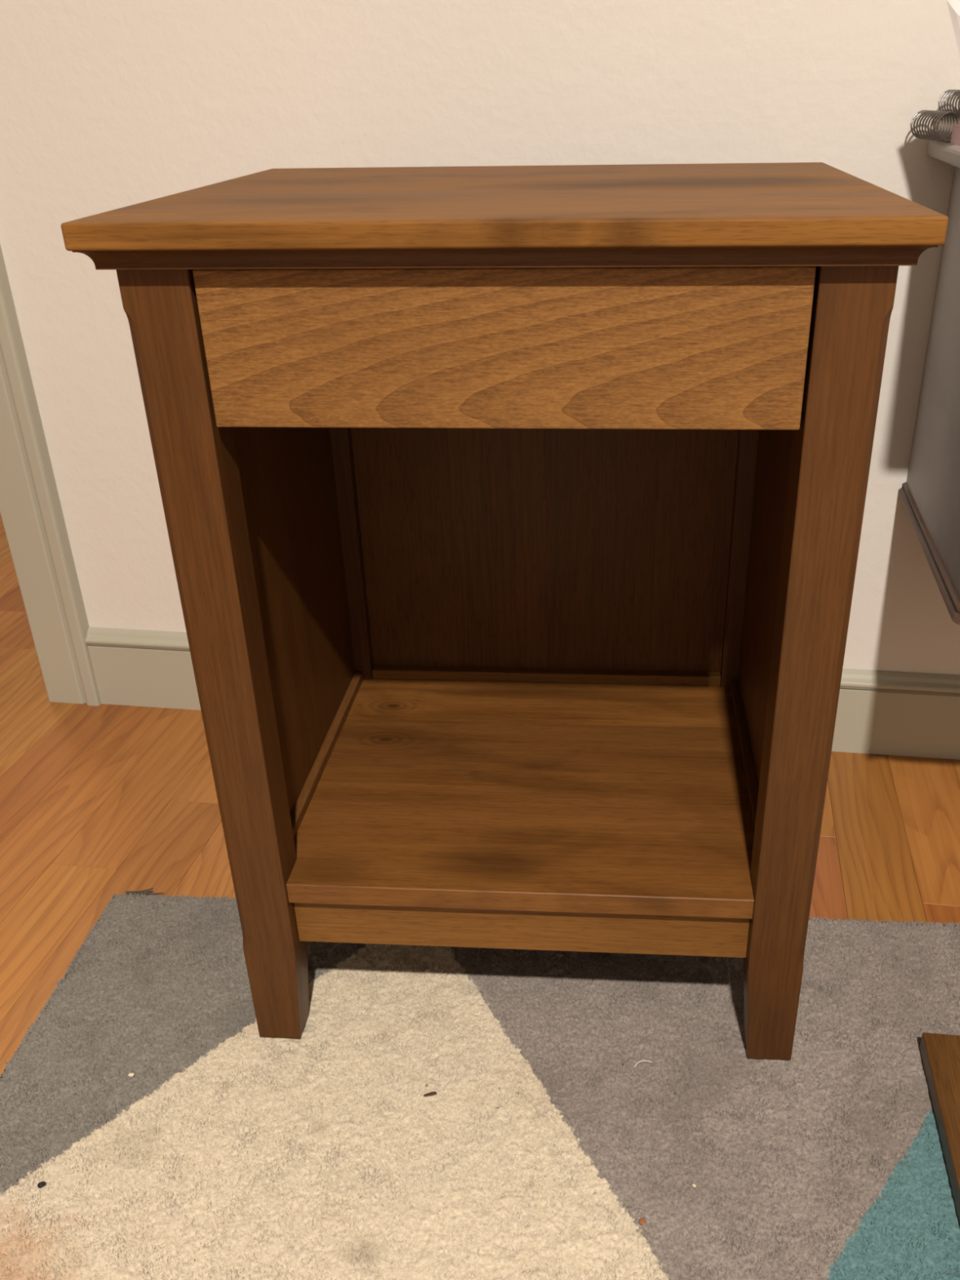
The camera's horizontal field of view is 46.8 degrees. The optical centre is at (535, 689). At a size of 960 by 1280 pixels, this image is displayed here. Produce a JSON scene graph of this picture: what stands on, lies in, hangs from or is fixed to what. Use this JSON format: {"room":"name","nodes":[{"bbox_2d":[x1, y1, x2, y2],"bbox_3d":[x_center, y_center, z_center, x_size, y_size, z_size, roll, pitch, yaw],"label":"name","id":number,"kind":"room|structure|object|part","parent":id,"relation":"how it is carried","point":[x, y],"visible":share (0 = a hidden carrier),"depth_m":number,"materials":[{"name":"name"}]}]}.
{"room":"living room","nodes":[
{"label":"living room","id":0,"kind":"room"},
{"bbox_2d":[0,0,959,675],"bbox_3d":[-0.117,-1.032,1.037,4.416,2.403,0.110,3,29,8],"label":"wall","id":1,"kind":"structure","parent":0,"point":[106,105],"depth_m":1.21,"materials":[{"name":"beige paint"}]},
{"bbox_2d":[0,244,101,706],"bbox_3d":[-0.696,-0.905,1.130,0.081,2.109,0.022,3,29,8],"label":"trim","id":2,"kind":"structure","parent":1,"relation":"attached to","point":[31,512],"depth_m":1.50,"materials":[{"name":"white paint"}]},
{"bbox_2d":[85,626,959,759],"bbox_3d":[0.716,0.048,1.419,2.745,0.118,0.017,3,29,8],"label":"baseboard","id":3,"kind":"structure","parent":1,"relation":"attached to","point":[885,713],"depth_m":1.47,"materials":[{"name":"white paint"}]},
{"bbox_2d":[898,140,959,625],"bbox_3d":[0.792,-0.281,1.005,0.837,0.382,0.395,3,29,8],"label":"upper cabinet","id":4,"kind":"object","parent":1,"relation":"attached to","point":[930,495],"visible":0.96,"depth_m":1.14,"materials":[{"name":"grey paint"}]},
{"bbox_3d":[0.410,-0.152,1.162,0.008,0.016,0.361,3,29,8],"label":"moulding","id":5,"kind":"part","parent":4,"relation":"part of","materials":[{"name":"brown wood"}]},
{"bbox_2d":[927,140,959,168],"bbox_3d":[0.790,-0.445,0.923,0.837,0.017,0.381,3,29,8],"label":"countertop","id":6,"kind":"structure","parent":4,"relation":"on","point":[948,153],"depth_m":1.05,"materials":[{"name":"grey paint"}]},
{"bbox_2d":[910,110,959,142],"bbox_3d":[0.471,-0.557,1.091,0.182,0.026,0.078,-2,29,-2],"label":"spiral notebook","id":7,"kind":"object","parent":6,"relation":"on","point":[943,122],"visible":0.99,"depth_m":1.09,"materials":[{"name":"grey metal"}]},
{"bbox_2d":[937,89,959,115],"bbox_3d":[0.484,-0.573,1.079,0.161,0.024,0.075,-2,29,-2],"label":"spiral notebook","id":8,"kind":"object","parent":7,"relation":"on","point":[952,93],"visible":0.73,"depth_m":1.08,"materials":[{"name":"grey metal"}]},
{"bbox_2d":[950,124,959,146],"bbox_3d":[0.442,-0.499,0.997,0.109,0.016,0.113,3,29,8],"label":"notepad","id":9,"kind":"object","parent":6,"relation":"on","point":[955,138],"visible":1,"depth_m":1.03,"materials":[{"name":"pink paper"}]},
{"bbox_3d":[0.444,-0.514,0.990,0.103,0.018,0.107,3,29,8],"label":"notepad","id":10,"kind":"object","parent":9,"relation":"on","visible":0},
{"bbox_2d":[946,0,959,57],"bbox_3d":[0.413,-0.555,0.959,0.122,0.083,0.036,3,29,8],"label":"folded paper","id":11,"kind":"object","parent":10,"relation":"on","point":[953,6],"visible":1,"depth_m":0.95,"materials":[{"name":"white paper"}]},
{"bbox_2d":[0,513,959,1075],"bbox_3d":[-0.236,0.484,0.828,4.600,0.046,5.152,3,29,8],"label":"floor","id":12,"kind":"structure","parent":0,"point":[98,802],"depth_m":1.35,"materials":[{"name":"brown wood"}]},
{"bbox_2d":[125,887,163,895],"bbox_3d":[-0.440,0.230,1.243,0.044,0.003,0.023,3,29,8],"label":"tuft","id":13,"kind":"object","parent":12,"relation":"on","point":[139,891],"visible":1,"depth_m":1.24,"materials":[{"name":"grey"}]},
{"bbox_2d":[0,892,959,1279],"bbox_3d":[0.173,0.582,0.580,1.398,0.011,1.403,1,29,4],"label":"rug","id":14,"kind":"object","parent":12,"relation":"on","point":[540,1149],"visible":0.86,"depth_m":0.96,"materials":[{"name":"carpet"}]},
{"bbox_2d":[37,1181,45,1187],"bbox_3d":[-0.405,0.406,0.905,0.007,0.003,0.005,-14,31,-22],"label":"chip","id":15,"kind":"object","parent":14,"relation":"on","point":[42,1184],"visible":1,"depth_m":0.90,"materials":[{"name":"black"}]},
{"bbox_2d":[423,1091,436,1096],"bbox_3d":[-0.093,0.359,0.981,0.012,0.003,0.003,-9,30,-15],"label":"wood splinter","id":16,"kind":"object","parent":14,"relation":"on","point":[432,1093],"visible":1,"depth_m":0.98,"materials":[{"name":"brown"}]},
{"bbox_2d":[61,162,948,1059],"bbox_3d":[-0.004,-0.080,1.035,0.534,0.714,0.466,1,29,4],"label":"nightstand","id":17,"kind":"object","parent":14,"relation":"on","point":[513,515],"visible":1,"depth_m":0.95,"materials":[{"name":"brown wood"}]},
{"bbox_3d":[-0.240,0.018,0.893,0.047,0.684,0.042,1,29,4],"label":"leg","id":18,"kind":"part","parent":17,"relation":"part of","materials":[{"name":"brown wood"}]},
{"bbox_3d":[-0.228,-0.133,1.024,0.009,0.546,0.343,1,29,4],"label":"panel","id":19,"kind":"part","parent":17,"relation":"part of","materials":[{"name":"brown wood"}]},
{"bbox_3d":[-0.214,-0.165,1.224,0.047,0.684,0.045,1,29,4],"label":"leg","id":20,"kind":"part","parent":17,"relation":"part of","materials":[{"name":"brown wood"}]},
{"bbox_3d":[-0.022,-0.224,0.728,0.395,0.102,0.015,1,29,4],"label":"drawer","id":21,"kind":"part","parent":17,"relation":"part of","materials":[{"name":"brown wood"}]},
{"bbox_3d":[-0.009,-0.372,0.873,0.527,0.012,0.459,1,29,4],"label":"moulding","id":22,"kind":"part","parent":17,"relation":"part of","materials":[{"name":"brown wood"}]},
{"bbox_3d":[0.233,-0.155,1.193,0.047,0.684,0.045,1,29,4],"label":"leg","id":23,"kind":"part","parent":17,"relation":"part of","materials":[{"name":"brown wood"}]},
{"bbox_3d":[0.218,-0.123,0.994,0.009,0.546,0.343,1,29,4],"label":"panel","id":24,"kind":"part","parent":17,"relation":"part of","materials":[{"name":"brown wood"}]},
{"bbox_3d":[0.206,0.028,0.862,0.047,0.684,0.042,1,29,4],"label":"leg","id":25,"kind":"part","parent":17,"relation":"part of","materials":[{"name":"brown wood"}]},
{"bbox_2d":[639,1217,645,1225],"bbox_3d":[0.084,0.418,0.868,0.005,0.002,0.006,-5,29,-7],"label":"crumb","id":26,"kind":"object","parent":14,"relation":"on","point":[642,1220],"visible":1,"depth_m":0.87,"materials":[{"name":"brown food"}]},
{"bbox_2d":[920,1032,959,1222],"bbox_3d":[0.463,0.430,0.815,0.276,0.019,0.423,3,29,7],"label":"board","id":27,"kind":"object","parent":14,"relation":"on","point":[940,1053],"visible":1,"depth_m":0.95,"materials":[{"name":"brown wood"}]}
]}

